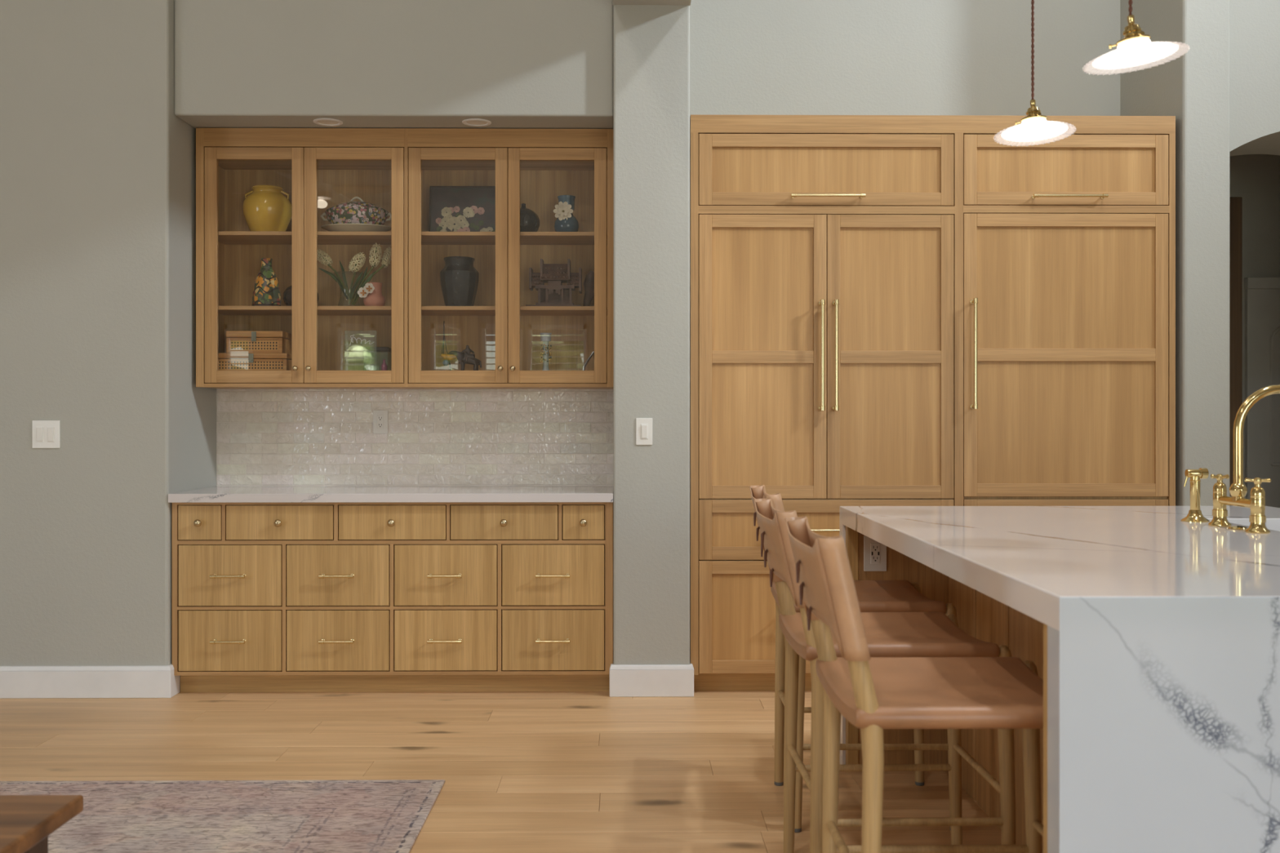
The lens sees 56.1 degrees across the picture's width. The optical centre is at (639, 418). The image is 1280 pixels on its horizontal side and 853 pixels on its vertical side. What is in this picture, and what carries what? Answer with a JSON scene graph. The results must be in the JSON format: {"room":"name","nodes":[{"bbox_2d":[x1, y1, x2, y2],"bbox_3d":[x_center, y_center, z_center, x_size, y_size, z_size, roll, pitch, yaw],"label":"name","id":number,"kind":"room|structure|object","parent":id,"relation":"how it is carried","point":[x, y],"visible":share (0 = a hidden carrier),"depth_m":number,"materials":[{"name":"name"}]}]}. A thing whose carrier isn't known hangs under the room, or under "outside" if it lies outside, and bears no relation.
{"room":"kitchen","nodes":[
{"label":"kitchen","id":0,"kind":"room"},
{"bbox_2d":[0,0,216,688],"bbox_3d":[-3.967,-1.576,5.661,3.780,5.600,0.800,0,0,-1],"label":"wall","id":1,"kind":"structure","parent":0,"point":[98,163],"depth_m":5.28,"materials":[{"name":"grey paint"}]},
{"bbox_2d":[31,420,60,448],"bbox_3d":[-2.605,0.068,5.267,0.121,0.122,0.013,0,0,-1],"label":"double light switch","id":2,"kind":"object","parent":1,"relation":"attached to","point":[45,433],"visible":1,"depth_m":5.27,"materials":[{"name":"white plastic"}]},
{"bbox_2d":[0,663,179,698],"bbox_3d":[-3.855,1.155,5.301,3.597,0.139,0.111,0,0,-1],"label":"baseboard","id":3,"kind":"structure","parent":1,"relation":"attached to","point":[15,682],"depth_m":5.26,"materials":[{"name":"white paint"}]},
{"bbox_2d":[349,334,373,345],"bbox_3d":[-1.326,-0.318,5.705,0.150,0.202,0.016,0,0,-1],"label":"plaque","id":4,"kind":"object","parent":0,"point":[353,335],"visible":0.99,"depth_m":5.70,"materials":[{"name":"white"}]},
{"bbox_2d":[174,0,613,128],"bbox_3d":[-1.100,-2.864,5.721,1.956,3.025,0.736,0,0,-1],"label":"wall header","id":5,"kind":"structure","parent":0,"point":[239,64],"depth_m":5.36,"materials":[{"name":"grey paint"}]},
{"bbox_2d":[313,118,342,126],"bbox_3d":[-1.417,-1.348,5.461,0.132,0.006,0.132,0,0,-1],"label":"recessed light","id":6,"kind":"object","parent":5,"relation":"in","point":[323,122],"visible":1,"depth_m":5.46,"materials":[{"name":"white paint"}]},
{"bbox_2d":[462,118,491,126],"bbox_3d":[-0.743,-1.348,5.468,0.132,0.006,0.132,0,0,-1],"label":"recessed light","id":7,"kind":"object","parent":5,"relation":"in","point":[470,122],"visible":1,"depth_m":5.46,"materials":[{"name":"white paint"}]},
{"bbox_2d":[216,388,613,485],"bbox_3d":[-1.102,-0.064,5.998,1.956,2.575,0.183,0,0,-1],"label":"backsplash","id":8,"kind":"structure","parent":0,"point":[265,437],"depth_m":5.91,"materials":[{"name":"white tile"}]},
{"bbox_2d":[373,409,387,433],"bbox_3d":[-1.274,0.015,5.899,0.072,0.115,0.008,0,0,-1],"label":"wall outlet","id":9,"kind":"object","parent":8,"relation":"attached to","point":[380,416],"visible":1,"depth_m":5.90,"materials":[{"name":"white plastic"}]},
{"bbox_2d":[377,415,383,428],"bbox_3d":[-1.274,0.015,5.896,0.033,0.067,0.003,0,0,-1],"label":"socket","id":10,"kind":"object","parent":9,"relation":"attached to","point":[380,418],"depth_m":5.90,"materials":[{"name":"white plastic"}]},
{"bbox_2d":[195,128,613,388],"bbox_3d":[-1.090,-0.747,5.722,1.933,1.199,0.378,0,0,-1],"label":"upper cabinet","id":11,"kind":"object","parent":8,"relation":"attached to","point":[393,170],"visible":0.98,"depth_m":5.60,"materials":[{"name":"brown wood"}]},
{"bbox_2d":[217,353,291,370],"bbox_3d":[-1.817,-0.262,5.700,0.338,0.090,0.205,0,0,-1],"label":"box","id":12,"kind":"object","parent":11,"relation":"on","point":[226,362],"visible":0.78,"depth_m":5.61,"materials":[{"name":"brown wicker"}]},
{"bbox_2d":[226,330,291,354],"bbox_3d":[-1.802,-0.359,5.700,0.266,0.103,0.205,0,0,-1],"label":"box","id":13,"kind":"object","parent":12,"relation":"on","point":[237,341],"visible":0.9,"depth_m":5.61,"materials":[{"name":"brown wicker"}]},
{"bbox_2d":[251,257,281,306],"bbox_3d":[-1.778,-0.645,5.723,0.138,0.238,0.138,0,0,-1],"label":"vase","id":14,"kind":"object","parent":11,"relation":"on","point":[266,291],"visible":0.85,"depth_m":5.68,"materials":[{"name":"ceramic"}]},
{"bbox_2d":[242,185,291,231],"bbox_3d":[-1.773,-0.987,5.723,0.229,0.227,0.229,0,0,-1],"label":"urn","id":15,"kind":"object","parent":11,"relation":"on","point":[266,208],"visible":0.88,"depth_m":5.64,"materials":[{"name":"ceramic"}]},
{"bbox_2d":[282,285,319,306],"bbox_3d":[-1.632,-0.587,5.784,0.168,0.122,0.168,0,0,-1],"label":"round pot","id":16,"kind":"object","parent":11,"relation":"on","point":[286,297],"visible":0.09,"depth_m":5.72,"materials":[{"name":"brown ceramic"}]},
{"bbox_2d":[217,306,391,315],"bbox_3d":[-1.567,-0.517,5.746,0.939,0.018,0.304,0,0,-1],"label":"shelf","id":17,"kind":"object","parent":11,"relation":"attached to","point":[222,310],"depth_m":5.64,"materials":[{"name":"brown wood"}]},
{"bbox_2d":[217,231,391,244],"bbox_3d":[-1.567,-0.865,5.746,0.939,0.018,0.304,0,0,-1],"label":"shelf","id":18,"kind":"object","parent":11,"relation":"attached to","point":[224,237],"depth_m":5.68,"materials":[{"name":"brown wood"}]},
{"bbox_2d":[317,242,391,306],"bbox_3d":[-1.368,-0.682,5.727,0.373,0.312,0.142,0,0,-1],"label":"flower vase","id":19,"kind":"object","parent":11,"relation":"on","point":[344,287],"visible":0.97,"depth_m":5.73,"materials":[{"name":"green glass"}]},
{"bbox_2d":[320,223,391,231],"bbox_3d":[-1.349,-0.893,5.727,0.336,0.039,0.242,0,0,-1],"label":"plate","id":20,"kind":"object","parent":11,"relation":"on","point":[332,227],"visible":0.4,"depth_m":5.64,"materials":[{"name":"beige ceramic"}]},
{"bbox_2d":[320,196,391,225],"bbox_3d":[-1.349,-0.972,5.727,0.265,0.174,0.260,0,0,42],"label":"tureen","id":21,"kind":"object","parent":20,"relation":"on","point":[348,212],"visible":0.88,"depth_m":5.65,"materials":[{"name":"ceramic"}]},
{"bbox_2d":[324,208,388,225],"bbox_3d":[-1.349,-0.936,5.727,0.302,0.101,0.217,0,0,-1],"label":"bowl","id":22,"kind":"object","parent":21,"relation":"attached to","point":[334,215],"depth_m":5.64,"materials":[{"name":"ceramic"}]},
{"bbox_2d":[357,282,385,306],"bbox_3d":[-1.260,-0.585,5.678,0.103,0.117,0.123,0,0,17],"label":"vase","id":23,"kind":"object","parent":11,"relation":"on","point":[372,295],"visible":0.94,"depth_m":5.65,"materials":[{"name":"ceramic"}]},
{"bbox_2d":[381,359,386,370],"bbox_3d":[-1.209,-0.249,5.678,0.028,0.064,0.028,0,0,-1],"label":"bottle","id":24,"kind":"object","parent":11,"relation":"on","point":[384,366],"visible":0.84,"depth_m":5.67,"materials":[{"name":"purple glass"}]},
{"bbox_2d":[440,320,457,370],"bbox_3d":[-0.905,-0.340,5.711,0.085,0.251,0.030,0,0,-1],"label":"ornament","id":25,"kind":"object","parent":11,"relation":"on","point":[446,357],"visible":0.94,"depth_m":5.70,"materials":[{"name":"metal"}]},
{"bbox_2d":[440,256,479,306],"bbox_3d":[-0.862,-0.646,5.732,0.187,0.240,0.182,0,0,-1],"label":"urn","id":26,"kind":"object","parent":11,"relation":"on","point":[459,277],"visible":0.98,"depth_m":5.67,"materials":[{"name":"ceramic"}]},
{"bbox_2d":[428,186,495,231],"bbox_3d":[-0.832,-1.000,5.811,0.372,0.258,0.063,0,0,-1],"label":"picture","id":27,"kind":"object","parent":11,"relation":"on","point":[451,208],"visible":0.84,"depth_m":5.81,"materials":[{"name":"fabric"}]},
{"bbox_2d":[448,345,481,370],"bbox_3d":[-0.832,-0.285,5.712,0.159,0.130,0.060,0,0,-1],"label":"figurine","id":28,"kind":"object","parent":11,"relation":"on","point":[463,357],"visible":0.91,"depth_m":5.69,"materials":[{"name":"brown metal"}]},
{"bbox_2d":[421,306,607,315],"bbox_3d":[-0.609,-0.517,5.756,0.932,0.018,0.304,0,0,-1],"label":"shelf","id":29,"kind":"object","parent":11,"relation":"attached to","point":[425,310],"depth_m":5.66,"materials":[{"name":"brown wood"}]},
{"bbox_2d":[421,231,607,244],"bbox_3d":[-0.609,-0.865,5.756,0.932,0.018,0.304,0,0,-1],"label":"shelf","id":30,"kind":"object","parent":11,"relation":"attached to","point":[427,237],"depth_m":5.69,"materials":[{"name":"brown wood"}]},
{"bbox_2d":[520,203,539,231],"bbox_3d":[-0.556,-0.951,5.735,0.156,0.155,0.151,0,0,-1],"label":"vase","id":31,"kind":"object","parent":11,"relation":"on","point":[529,219],"visible":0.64,"depth_m":5.68,"materials":[{"name":"black ceramic"}]},
{"bbox_2d":[539,333,551,370],"bbox_3d":[-0.448,-0.313,5.716,0.058,0.191,0.058,0,0,-1],"label":"vase","id":32,"kind":"object","parent":11,"relation":"on","point":[545,338],"visible":0.98,"depth_m":5.70,"materials":[{"name":"white ceramic"}]},
{"bbox_2d":[525,258,582,306],"bbox_3d":[-0.410,-0.642,5.736,0.261,0.231,0.140,0,0,-1],"label":"gatehouse","id":33,"kind":"object","parent":11,"relation":"on","point":[553,294],"visible":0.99,"depth_m":5.69,"materials":[{"name":"brown wood"}]},
{"bbox_2d":[553,195,578,231],"bbox_3d":[-0.351,-0.968,5.734,0.120,0.188,0.124,0,0,-1],"label":"vase","id":34,"kind":"object","parent":11,"relation":"on","point":[565,221],"visible":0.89,"depth_m":5.69,"materials":[{"name":"ceramic"}]},
{"bbox_2d":[582,351,594,370],"bbox_3d":[-0.241,-0.269,5.736,0.068,0.109,0.050,0,0,-1],"label":"easel","id":35,"kind":"object","parent":11,"relation":"on","point":[593,353],"visible":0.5,"depth_m":5.71,"materials":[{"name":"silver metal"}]},
{"bbox_2d":[583,271,594,306],"bbox_3d":[-0.239,-0.613,5.795,0.067,0.205,0.058,0,0,44],"label":"carving","id":36,"kind":"object","parent":11,"relation":"on","point":[588,283],"visible":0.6,"depth_m":5.78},
{"bbox_3d":[-1.264,-0.270,5.793,0.115,0.105,0.100,0,0,-1],"label":"glass case","id":37,"kind":"object","parent":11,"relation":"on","visible":0},
{"bbox_2d":[363,346,391,352],"bbox_3d":[-1.264,-0.333,5.793,0.121,0.022,0.106,0,0,-1],"label":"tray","id":38,"kind":"object","parent":37,"relation":"on","point":[368,349],"visible":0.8,"depth_m":5.74,"materials":[{"name":"glass"}]},
{"bbox_2d":[0,688,1001,852],"bbox_3d":[0.178,1.264,2.202,11.600,0.080,10.400,0,0,-1],"label":"floor","id":39,"kind":"structure","parent":0,"point":[522,771],"depth_m":4.34,"materials":[{"name":"brown wood"}]},
{"bbox_2d":[0,779,444,852],"bbox_3d":[-2.343,1.219,2.729,3.400,0.009,2.600,0,0,-1],"label":"rug","id":40,"kind":"object","parent":39,"relation":"on","point":[143,816],"visible":1,"depth_m":3.68,"materials":[{"name":"fabric"}]},
{"bbox_2d":[0,795,83,852],"bbox_3d":[-1.741,0.994,1.973,1.200,0.440,1.000,0,0,-1],"label":"coffee table","id":41,"kind":"object","parent":40,"relation":"on","point":[27,822],"visible":1,"depth_m":2.36,"materials":[{"name":"brown wood"}]},
{"bbox_2d":[172,502,613,692],"bbox_3d":[-1.096,0.796,5.593,1.947,0.856,0.642,0,0,-1],"label":"base cabinet","id":42,"kind":"object","parent":39,"relation":"on","point":[267,597],"visible":1,"depth_m":5.32,"materials":[{"name":"brown wood"}]},
{"bbox_2d":[168,485,613,502],"bbox_3d":[-1.098,0.348,5.599,1.954,0.039,0.632,0,0,-1],"label":"countertop","id":43,"kind":"structure","parent":42,"relation":"on","point":[217,494],"depth_m":5.29,"materials":[{"name":"white stone"}]},
{"bbox_2d":[749,484,956,832],"bbox_3d":[0.653,0.722,3.792,0.595,1.003,0.502,0,0,0],"label":"bar stool","id":44,"kind":"object","parent":39,"relation":"on","point":[873,596],"visible":0.32,"depth_m":3.79,"materials":[{"name":"beige leather"}]},
{"bbox_2d":[753,497,1015,852],"bbox_3d":[0.608,0.722,3.126,0.595,1.003,0.502,0,0,-1],"label":"bar stool","id":45,"kind":"object","parent":39,"relation":"on","point":[888,634],"visible":0.8,"depth_m":3.02,"materials":[{"name":"beige leather"}]},
{"bbox_2d":[784,516,1043,852],"bbox_3d":[0.616,0.722,2.491,0.595,1.003,0.502,0,0,-1],"label":"bar stool","id":46,"kind":"object","parent":39,"relation":"on","point":[874,695],"visible":0.94,"depth_m":2.44,"materials":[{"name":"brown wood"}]},
{"bbox_2d":[689,114,1175,691],"bbox_3d":[1.301,-0.062,5.635,2.160,2.573,0.716,0,0,-1],"label":"tall cabinet","id":47,"kind":"object","parent":39,"relation":"on","point":[886,310],"visible":0.65,"depth_m":5.34,"materials":[{"name":"brown wood"}]},
{"bbox_2d":[845,526,1047,852],"bbox_3d":[1.447,0.797,3.191,1.443,0.853,2.056,0,0,-1],"label":"base cabinet","id":48,"kind":"object","parent":39,"relation":"on","point":[980,615],"visible":0.1,"depth_m":3.81,"materials":[{"name":"brown wood"}]},
{"bbox_2d":[863,535,886,571],"bbox_3d":[0.816,0.467,4.170,0.080,0.124,0.008,0,0,-1],"label":"island outlet","id":49,"kind":"object","parent":48,"relation":"attached to","point":[874,552],"visible":0.94,"depth_m":4.17,"materials":[{"name":"white plastic"}]},
{"bbox_2d":[870,542,879,564],"bbox_3d":[0.816,0.467,4.168,0.033,0.072,0.003,0,0,-1],"label":"socket","id":50,"kind":"object","parent":49,"relation":"attached to","point":[874,547],"depth_m":4.17,"materials":[{"name":"white plastic"}]},
{"bbox_2d":[839,506,1279,852],"bbox_3d":[1.479,0.767,3.191,1.518,0.914,2.178,0,0,-1],"label":"countertop","id":51,"kind":"structure","parent":48,"relation":"on","point":[1163,630],"depth_m":2.10,"materials":[{"name":"white stone"}]},
{"bbox_2d":[1180,467,1209,522],"bbox_3d":[1.679,0.229,3.634,0.080,0.162,0.080,0,0,-1],"label":"sprayer","id":52,"kind":"object","parent":51,"relation":"on","point":[1194,515],"visible":1,"depth_m":3.62,"materials":[{"name":"gold metal"}]},
{"bbox_2d":[1227,525,1247,529],"bbox_3d":[1.681,0.305,3.380,0.050,0.009,0.050,0,0,-1],"label":"button","id":53,"kind":"object","parent":51,"relation":"on","point":[1233,527],"visible":0.94,"depth_m":3.37,"materials":[{"name":"gold metal"}]},
{"bbox_2d":[1208,384,1279,533],"bbox_3d":[1.790,0.107,3.379,0.280,0.407,0.271,0,0,-1],"label":"bridge faucet","id":54,"kind":"object","parent":51,"relation":"on","point":[1237,490],"visible":1,"depth_m":3.37,"materials":[{"name":"gold metal"}]},
{"bbox_2d":[1230,196,1242,506],"bbox_3d":[3.235,0.004,6.708,0.129,2.440,0.250,0,0,-1],"label":"trim","id":55,"kind":"structure","parent":39,"relation":"on","point":[1236,202],"depth_m":6.58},
{"bbox_2d":[613,4,689,665],"bbox_3d":[0.048,-1.576,5.701,0.339,5.600,0.800,0,0,-1],"label":"wall pillar","id":56,"kind":"structure","parent":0,"point":[651,42],"depth_m":5.30,"materials":[{"name":"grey paint"}]},
{"bbox_2d":[635,417,652,444],"bbox_3d":[0.019,0.056,5.294,0.073,0.119,0.013,0,0,-1],"label":"light switch","id":57,"kind":"object","parent":56,"relation":"attached to","point":[643,425],"visible":1,"depth_m":5.29,"materials":[{"name":"white plastic"}]},
{"bbox_2d":[609,662,693,697],"bbox_3d":[0.051,1.155,5.340,0.373,0.139,0.111,0,0,-1],"label":"baseboard","id":58,"kind":"structure","parent":56,"relation":"attached to","point":[640,680],"depth_m":5.29,"materials":[{"name":"white paint"}]},
{"bbox_2d":[612,0,691,5],"bbox_3d":[0.093,-3.101,1.161,0.347,2.550,8.320,0,0,-1],"label":"beam","id":59,"kind":"structure","parent":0,"point":[614,2],"depth_m":5.27,"materials":[{"name":"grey paint"}]},
{"bbox_2d":[689,0,1119,116],"bbox_3d":[1.308,-1.576,6.056,2.188,5.600,0.115,0,0,-1],"label":"wall","id":60,"kind":"structure","parent":0,"point":[748,57],"depth_m":6.00,"materials":[{"name":"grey paint"}]},
{"bbox_2d":[1120,0,1230,506],"bbox_3d":[2.510,-1.576,5.725,0.211,5.600,0.800,0,0,-1],"label":"wall pier","id":61,"kind":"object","parent":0,"point":[1191,84],"visible":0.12,"depth_m":5.33,"materials":[{"name":"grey paint"}]},
{"bbox_2d":[1230,0,1279,155],"bbox_3d":[4.269,-1.576,5.733,3.347,5.600,0.580,0,0,-1],"label":"wall","id":62,"kind":"structure","parent":0,"point":[1255,24],"depth_m":5.43,"materials":[{"name":"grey paint"}]},
{"bbox_2d":[1230,154,1279,484],"bbox_3d":[3.758,-0.226,7.338,2.738,2.900,0.100,0,0,-1],"label":"wall","id":63,"kind":"structure","parent":0,"point":[1255,178],"depth_m":7.29,"materials":[{"name":"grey paint"}]},
{"bbox_2d":[1244,277,1279,288],"bbox_3d":[4.189,-0.820,7.266,1.055,0.068,0.048,0,0,-1],"label":"trim","id":64,"kind":"structure","parent":63,"relation":"attached to","point":[1249,282],"depth_m":7.24,"materials":[{"name":"grey paint"}]},
{"bbox_2d":[1244,288,1279,507],"bbox_3d":[4.142,0.217,7.267,0.950,2.005,0.044,0,0,-1],"label":"door","id":65,"kind":"structure","parent":63,"relation":"in","point":[1262,306],"depth_m":7.25,"materials":[{"name":"grey paint"}]},
{"bbox_3d":[0.160,-4.426,1.552,11.950,0.100,9.100,0,0,-1],"label":"ceiling","id":66,"kind":"structure","parent":0,"visible":0},
{"bbox_2d":[1000,0,1068,142],"bbox_3d":[1.198,-2.615,3.650,0.241,3.521,0.240,0,0,-21],"label":"pendant lamp","id":67,"kind":"object","parent":66,"relation":"hanging from","point":[1034,126],"visible":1,"depth_m":3.65,"materials":[{"name":"white"}]},
{"bbox_2d":[1020,99,1047,122],"bbox_3d":[1.197,-0.938,3.654,0.078,0.068,0.078,0,0,-1],"label":"socket","id":68,"kind":"object","parent":67,"relation":"attached to","point":[1033,113],"depth_m":3.64,"materials":[{"name":"gold metal"}]},
{"bbox_2d":[1092,0,1178,69],"bbox_3d":[1.192,-2.613,2.892,0.240,3.524,0.241,0,0,4],"label":"pendant lamp","id":69,"kind":"object","parent":66,"relation":"hanging from","point":[1136,48],"visible":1,"depth_m":2.88,"materials":[{"name":"white"}]},
{"bbox_2d":[1115,14,1151,46],"bbox_3d":[1.187,-0.938,2.892,0.078,0.069,0.078,0,0,-1],"label":"socket","id":70,"kind":"object","parent":69,"relation":"attached to","point":[1134,34],"depth_m":2.87,"materials":[{"name":"gold metal"}]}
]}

